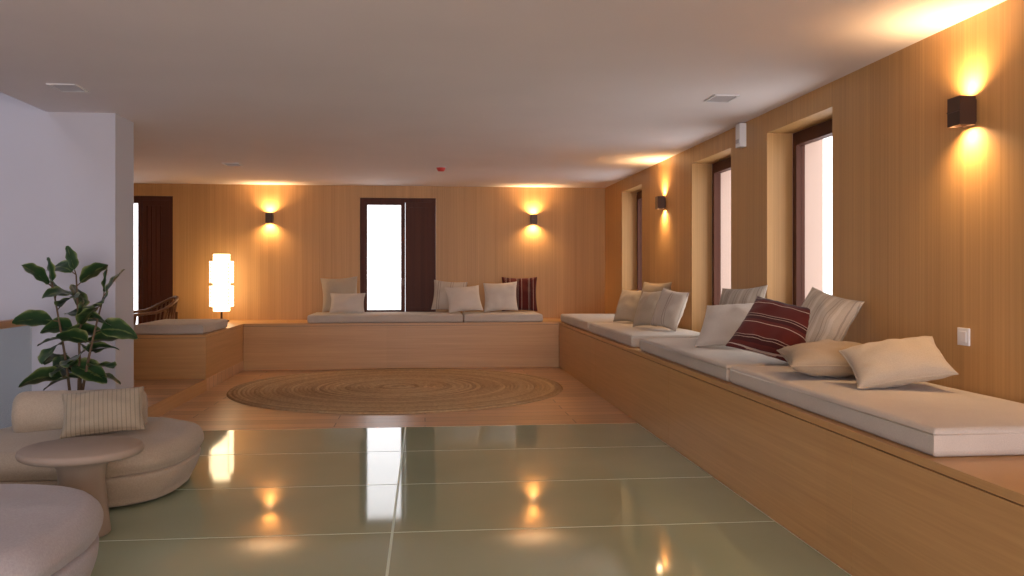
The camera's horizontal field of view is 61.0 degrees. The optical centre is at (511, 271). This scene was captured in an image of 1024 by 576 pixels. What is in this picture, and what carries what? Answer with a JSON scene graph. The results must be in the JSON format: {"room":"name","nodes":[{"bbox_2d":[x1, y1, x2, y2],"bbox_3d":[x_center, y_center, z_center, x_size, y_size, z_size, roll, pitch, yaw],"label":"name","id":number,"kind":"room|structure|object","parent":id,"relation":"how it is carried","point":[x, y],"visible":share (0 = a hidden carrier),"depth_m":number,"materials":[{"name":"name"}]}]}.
{"room":"lounge","nodes":[
{"label":"lounge","id":0,"kind":"room"},
{"bbox_2d":[0,92,133,428],"bbox_3d":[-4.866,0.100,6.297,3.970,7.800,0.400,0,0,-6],"label":"wall","id":1,"kind":"structure","parent":0,"point":[67,178],"depth_m":6.26,"materials":[{"name":"white paint"}]},
{"bbox_2d":[134,183,604,319],"bbox_3d":[-2.844,0.025,11.705,9.070,2.350,0.420,0,0,-6],"label":"wall","id":2,"kind":"structure","parent":0,"point":[484,234],"depth_m":11.55,"materials":[{"name":"brown wood"}]},
{"bbox_2d":[134,196,172,323],"bbox_3d":[-4.961,0.045,11.323,1.076,2.066,0.098,0,0,-6],"label":"door","id":3,"kind":"structure","parent":2,"relation":"in","point":[155,213],"depth_m":11.35,"materials":[{"name":"brown wood"}]},
{"bbox_2d":[265,213,273,222],"bbox_3d":[-3.182,-0.710,11.414,0.094,0.128,0.091,0,0,-6],"label":"wall sconce","id":4,"kind":"object","parent":2,"relation":"attached to","point":[269,217],"visible":1,"depth_m":11.37,"materials":[{"name":"brown metal"}]},
{"bbox_2d":[360,198,435,311],"bbox_3d":[-1.526,-0.195,11.667,1.004,1.586,0.098,0,0,-6],"label":"window","id":5,"kind":"structure","parent":2,"relation":"in","point":[418,215],"depth_m":11.68,"materials":[{"name":"brown wood"}]},
{"bbox_2d":[530,215,536,223],"bbox_3d":[0.291,-0.710,11.761,0.094,0.128,0.091,0,0,-6],"label":"wall sconce","id":6,"kind":"object","parent":2,"relation":"attached to","point":[533,218],"visible":1,"depth_m":11.72,"materials":[{"name":"brown metal"}]},
{"bbox_2d":[90,423,851,575],"bbox_3d":[-0.471,1.230,3.100,3.680,0.060,7.308,0,0,-6],"label":"tile floor","id":7,"kind":"structure","parent":0,"point":[614,499],"depth_m":4.32,"materials":[{"name":"glass"},{"name":"silicone"}]},
{"bbox_2d":[15,436,144,537],"bbox_3d":[-1.965,0.997,3.974,0.530,0.405,0.530,0,0,-6],"label":"side table","id":8,"kind":"object","parent":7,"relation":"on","point":[80,463],"visible":0.67,"depth_m":3.90,"materials":[{"name":"beige wood"}]},
{"bbox_2d":[0,0,1005,187],"bbox_3d":[-2.048,-1.275,3.901,9.100,0.250,16.170,0,0,-6],"label":"ceiling","id":9,"kind":"structure","parent":0,"point":[492,93],"depth_m":5.01,"materials":[{"name":"paint"}]},
{"bbox_2d":[46,83,88,91],"bbox_3d":[-2.762,-1.145,5.412,0.170,0.008,0.220,0,0,-6],"label":"ceiling vent","id":10,"kind":"object","parent":9,"relation":"attached to","point":[60,87],"depth_m":5.40,"materials":[{"name":"white metal"}]},
{"bbox_2d":[222,163,242,165],"bbox_3d":[-2.976,-1.145,9.260,0.170,0.008,0.220,0,0,-6],"label":"ceiling vent","id":11,"kind":"object","parent":9,"relation":"attached to","point":[227,164],"depth_m":9.26,"materials":[{"name":"white plastic"}]},
{"bbox_2d":[436,167,445,171],"bbox_3d":[-0.778,-1.127,9.530,0.120,0.045,0.120,0,0,-6],"label":"smoke detector","id":12,"kind":"object","parent":9,"relation":"attached to","point":[440,169],"visible":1,"depth_m":9.49,"materials":[{"name":"red plastic"}]},
{"bbox_2d":[704,94,739,102],"bbox_3d":[1.385,-1.145,5.746,0.170,0.008,0.220,0,0,-6],"label":"ceiling vent","id":13,"kind":"object","parent":9,"relation":"attached to","point":[718,98],"depth_m":5.73,"materials":[{"name":"white metal"}]},
{"bbox_2d":[160,367,852,575],"bbox_3d":[-2.250,1.260,3.654,8.650,0.120,15.720,0,0,-6],"label":"floor","id":14,"kind":"structure","parent":0,"point":[212,410],"depth_m":7.28,"materials":[{"name":"brown wood"}]},
{"bbox_2d":[0,319,27,328],"bbox_3d":[-2.976,0.817,2.396,0.065,1.003,7.360,0,0,-6],"label":"handrail","id":15,"kind":"object","parent":14,"relation":"on","point":[4,324],"visible":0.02,"depth_m":5.65,"materials":[{"name":"brown wood"}]},
{"bbox_2d":[0,484,103,575],"bbox_3d":[-2.039,0.996,2.810,1.233,0.406,1.236,0,0,-6],"label":"pouf","id":16,"kind":"object","parent":14,"relation":"on","point":[46,530],"visible":1,"depth_m":2.88,"materials":[{"name":"fabric"}]},
{"bbox_2d":[12,246,137,390],"bbox_3d":[-2.801,0.514,5.602,0.638,1.370,0.569,0,0,26],"label":"rubber plant","id":17,"kind":"object","parent":14,"relation":"on","point":[86,368],"visible":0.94,"depth_m":5.58,"materials":[{"name":"green plant"}]},
{"bbox_2d":[0,389,203,507],"bbox_3d":[-2.360,0.932,4.809,1.209,0.534,1.168,0,0,-6],"label":"sofa","id":18,"kind":"object","parent":14,"relation":"on","point":[168,459],"visible":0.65,"depth_m":4.60,"materials":[{"name":"fabric"}]},
{"bbox_2d":[59,386,145,438],"bbox_3d":[-2.209,0.755,4.704,0.422,0.228,0.221,0,0,-23],"label":"throw pillow","id":19,"kind":"object","parent":18,"relation":"on","point":[87,413],"visible":1,"depth_m":4.65,"materials":[{"name":"beige fabric"}]},
{"bbox_2d":[134,361,243,406],"bbox_3d":[-5.108,1.200,8.871,4.000,0.240,4.770,0,0,-6],"label":"platform","id":20,"kind":"object","parent":14,"relation":"on","point":[158,390],"visible":0.05,"depth_m":8.43,"materials":[{"name":"brown wood"}]},
{"bbox_2d":[134,296,178,324],"bbox_3d":[-4.374,0.685,10.585,0.605,0.789,0.606,0,0,-36],"label":"wooden armchair","id":21,"kind":"object","parent":20,"relation":"on","point":[174,315],"visible":0.44,"depth_m":10.58,"materials":[{"name":"brown wood"}]},
{"bbox_2d":[148,379,206,416],"bbox_3d":[-2.978,1.138,7.732,0.012,0.124,2.080,0,0,-6],"label":"trim","id":22,"kind":"structure","parent":20,"relation":"attached to","point":[162,407],"depth_m":7.70,"materials":[{"name":"brown wood"}]},
{"bbox_2d":[226,368,562,413],"bbox_3d":[-1.174,1.190,9.028,3.399,0.017,3.399,0,0,-41],"label":"round jute rug","id":23,"kind":"object","parent":14,"relation":"on","point":[382,390],"visible":1,"depth_m":8.68,"materials":[{"name":"brown wicker"}]},
{"bbox_2d":[134,318,1023,575],"bbox_3d":[-0.636,0.916,3.820,5.404,0.568,15.709,0,0,-6],"label":"built-in bench","id":24,"kind":"object","parent":14,"relation":"on","point":[873,505],"visible":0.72,"depth_m":4.53,"materials":[{"name":"brown wood"}]},
{"bbox_2d":[134,319,227,334],"bbox_3d":[-3.523,0.577,9.301,0.703,0.109,1.093,0,0,-6],"label":"mattress","id":25,"kind":"object","parent":24,"relation":"on","point":[165,326],"visible":0.93,"depth_m":8.79,"materials":[{"name":"fabric"}]},
{"bbox_2d":[209,254,233,321],"bbox_3d":[-3.688,0.201,11.048,0.300,0.860,0.300,0,0,-6],"label":"table lamp","id":26,"kind":"object","parent":24,"relation":"on","point":[221,268],"visible":0.97,"depth_m":10.93,"materials":[{"name":"white paper"}]},
{"bbox_2d":[307,312,462,322],"bbox_3d":[-1.603,0.577,11.176,1.918,0.109,0.763,0,0,-6],"label":"mattress","id":27,"kind":"object","parent":24,"relation":"on","point":[318,317],"visible":0.95,"depth_m":10.82,"materials":[{"name":"fabric"}]},
{"bbox_2d":[320,276,356,312],"bbox_3d":[-2.236,0.289,11.305,0.496,0.467,0.194,0,0,-13],"label":"throw pillow","id":28,"kind":"object","parent":27,"relation":"on","point":[342,285],"visible":0.72,"depth_m":11.26,"materials":[{"name":"beige fabric"}]},
{"bbox_2d":[329,293,364,312],"bbox_3d":[-2.090,0.395,11.046,0.446,0.254,0.183,0,0,-6],"label":"throw pillow","id":29,"kind":"object","parent":27,"relation":"on","point":[340,303],"visible":1,"depth_m":10.99,"materials":[{"name":"beige fabric"}]},
{"bbox_2d":[431,280,466,311],"bbox_3d":[-0.825,0.312,11.464,0.472,0.419,0.189,0,0,1],"label":"throw pillow","id":30,"kind":"object","parent":27,"relation":"on","point":[440,300],"visible":0.56,"depth_m":11.42,"materials":[{"name":"beige fabric"}]},
{"bbox_2d":[445,285,482,312],"bbox_3d":[-0.619,0.346,11.215,0.474,0.351,0.214,0,0,-16],"label":"throw pillow","id":31,"kind":"object","parent":27,"relation":"on","point":[459,298],"visible":1,"depth_m":11.16,"materials":[{"name":"beige fabric"}]},
{"bbox_2d":[462,311,542,321],"bbox_3d":[-0.142,0.577,11.322,0.993,0.108,0.763,0,0,-6],"label":"mattress","id":32,"kind":"object","parent":24,"relation":"on","point":[492,316],"visible":0.94,"depth_m":10.96,"materials":[{"name":"fabric"}]},
{"bbox_2d":[483,282,517,311],"bbox_3d":[-0.149,0.323,11.342,0.452,0.398,0.211,0,0,-3],"label":"throw pillow","id":33,"kind":"object","parent":32,"relation":"on","point":[501,296],"visible":1,"depth_m":11.28,"materials":[{"name":"beige fabric"}]},
{"bbox_2d":[502,277,537,310],"bbox_3d":[0.100,0.294,11.571,0.482,0.457,0.182,0,0,2],"label":"throw pillow","id":34,"kind":"object","parent":32,"relation":"on","point":[526,287],"visible":0.7,"depth_m":11.52,"materials":[{"name":"red fabric"}]},
{"bbox_2d":[560,314,629,330],"bbox_3d":[1.060,0.576,10.181,0.708,0.109,1.853,0,0,-6],"label":"mattress","id":35,"kind":"object","parent":24,"relation":"on","point":[582,321],"visible":0.55,"depth_m":9.98,"materials":[{"name":"fabric"}]},
{"bbox_2d":[589,322,699,346],"bbox_3d":[1.255,0.577,8.231,0.708,0.108,1.873,0,0,-6],"label":"mattress","id":36,"kind":"object","parent":24,"relation":"on","point":[625,333],"visible":0.56,"depth_m":7.79,"materials":[{"name":"fabric"}]},
{"bbox_2d":[613,289,641,321],"bbox_3d":[1.228,0.352,9.016,0.198,0.340,0.387,0,0,-35],"label":"throw pillow","id":37,"kind":"object","parent":36,"relation":"on","point":[628,301],"visible":0.77,"depth_m":8.97,"materials":[{"name":"beige fabric"}]},
{"bbox_2d":[633,291,661,326],"bbox_3d":[1.295,0.344,8.170,0.206,0.356,0.355,0,0,-35],"label":"throw pillow","id":38,"kind":"object","parent":36,"relation":"on","point":[646,307],"visible":0.72,"depth_m":8.12,"materials":[{"name":"beige fabric"}]},
{"bbox_2d":[640,282,671,297],"bbox_3d":[1.413,0.310,8.684,0.199,0.424,0.446,0,0,-24],"label":"throw pillow","id":39,"kind":"object","parent":36,"relation":"on","point":[647,287],"visible":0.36,"depth_m":8.65,"materials":[{"name":"beige fabric"}]},
{"bbox_2d":[650,288,688,331],"bbox_3d":[1.410,0.333,7.799,0.190,0.378,0.391,0,0,-25],"label":"throw pillow","id":40,"kind":"object","parent":36,"relation":"on","point":[670,306],"visible":1,"depth_m":7.71,"materials":[{"name":"beige fabric"}]},
{"bbox_2d":[640,338,789,381],"bbox_3d":[1.476,0.577,6.017,0.708,0.108,2.023,0,0,-6],"label":"mattress","id":41,"kind":"object","parent":24,"relation":"on","point":[716,361],"visible":0.61,"depth_m":5.65,"materials":[{"name":"fabric"}]},
{"bbox_2d":[695,303,753,346],"bbox_3d":[1.507,0.364,6.040,0.445,0.315,0.258,0,0,38],"label":"throw pillow","id":42,"kind":"object","parent":41,"relation":"on","point":[720,323],"visible":0.64,"depth_m":6.00,"materials":[{"name":"white fabric"}]},
{"bbox_2d":[719,285,767,304],"bbox_3d":[1.655,0.307,6.356,0.207,0.429,0.482,0,0,-26],"label":"throw pillow","id":43,"kind":"object","parent":41,"relation":"on","point":[728,296],"visible":0.38,"depth_m":6.31,"materials":[{"name":"beige fabric"}]},
{"bbox_2d":[725,296,809,361],"bbox_3d":[1.540,0.334,5.088,0.290,0.377,0.498,0,0,-43],"label":"throw pillow","id":44,"kind":"object","parent":41,"relation":"on","point":[769,326],"visible":0.79,"depth_m":5.03,"materials":[{"name":"red fabric"}]},
{"bbox_2d":[730,366,1023,456],"bbox_3d":[1.681,0.577,3.970,0.708,0.109,1.988,0,0,-6],"label":"seat cushion","id":45,"kind":"object","parent":24,"relation":"on","point":[935,420],"visible":0.84,"depth_m":3.42,"materials":[{"name":"fabric"}]},
{"bbox_2d":[777,339,860,377],"bbox_3d":[1.604,0.432,4.351,0.486,0.180,0.344,0,0,6],"label":"throw pillow","id":46,"kind":"object","parent":45,"relation":"on","point":[822,357],"visible":0.65,"depth_m":4.23,"materials":[{"name":"beige fabric"}]},
{"bbox_2d":[801,287,864,342],"bbox_3d":[1.764,0.305,4.981,0.258,0.434,0.451,0,0,-20],"label":"throw pillow","id":47,"kind":"object","parent":45,"relation":"on","point":[831,317],"visible":0.58,"depth_m":4.87,"materials":[{"name":"beige fabric"}]},
{"bbox_2d":[839,336,957,388],"bbox_3d":[1.745,0.409,3.953,0.443,0.226,0.270,0,0,9],"label":"throw pillow","id":48,"kind":"object","parent":45,"relation":"on","point":[886,363],"visible":1,"depth_m":3.86,"materials":[{"name":"beige fabric"}]},
{"bbox_2d":[605,0,1023,403],"bbox_3d":[2.263,0.025,4.106,0.420,2.350,15.720,0,0,-6],"label":"wall","id":49,"kind":"structure","parent":0,"point":[928,215],"depth_m":4.60,"materials":[{"name":"brown wood"}]},
{"bbox_2d":[637,191,641,290],"bbox_3d":[1.617,-0.210,10.393,0.113,1.576,0.996,0,0,-6],"label":"window","id":50,"kind":"structure","parent":49,"relation":"in","point":[639,194],"depth_m":10.79,"materials":[{"name":"brown wood"}]},
{"bbox_2d":[655,196,665,208],"bbox_3d":[1.523,-0.710,8.926,0.091,0.128,0.094,0,0,-6],"label":"wall sconce","id":51,"kind":"object","parent":49,"relation":"attached to","point":[660,201],"visible":1,"depth_m":8.88,"materials":[{"name":"brown metal"}]},
{"bbox_2d":[712,157,730,304],"bbox_3d":[1.903,-0.210,7.532,0.113,1.576,1.026,0,0,-6],"label":"window","id":52,"kind":"structure","parent":49,"relation":"in","point":[722,166],"depth_m":7.95,"materials":[{"name":"brown wood"}]},
{"bbox_2d":[736,123,745,147],"bbox_3d":[1.761,-1.050,6.704,0.059,0.180,0.090,0,0,-6],"label":"speaker","id":53,"kind":"object","parent":49,"relation":"attached to","point":[741,127],"visible":1,"depth_m":6.66,"materials":[{"name":"white plastic"}]},
{"bbox_2d":[793,119,831,306],"bbox_3d":[2.079,-0.210,5.780,0.113,1.576,1.006,0,0,-6],"label":"window","id":54,"kind":"structure","parent":49,"relation":"in","point":[823,130],"depth_m":6.19,"materials":[{"name":"brown wood"}]},
{"bbox_2d":[947,95,976,127],"bbox_3d":[2.024,-0.720,3.911,0.091,0.128,0.094,0,0,-6],"label":"wall sconce","id":55,"kind":"object","parent":49,"relation":"attached to","point":[961,109],"visible":1,"depth_m":3.87,"materials":[{"name":"brown metal"}]},
{"bbox_2d":[957,327,969,345],"bbox_3d":[2.058,0.295,3.967,0.013,0.080,0.085,0,0,-6],"label":"switch","id":56,"kind":"object","parent":49,"relation":"attached to","point":[963,334],"visible":1,"depth_m":3.96,"materials":[{"name":"white plastic"}]}
]}

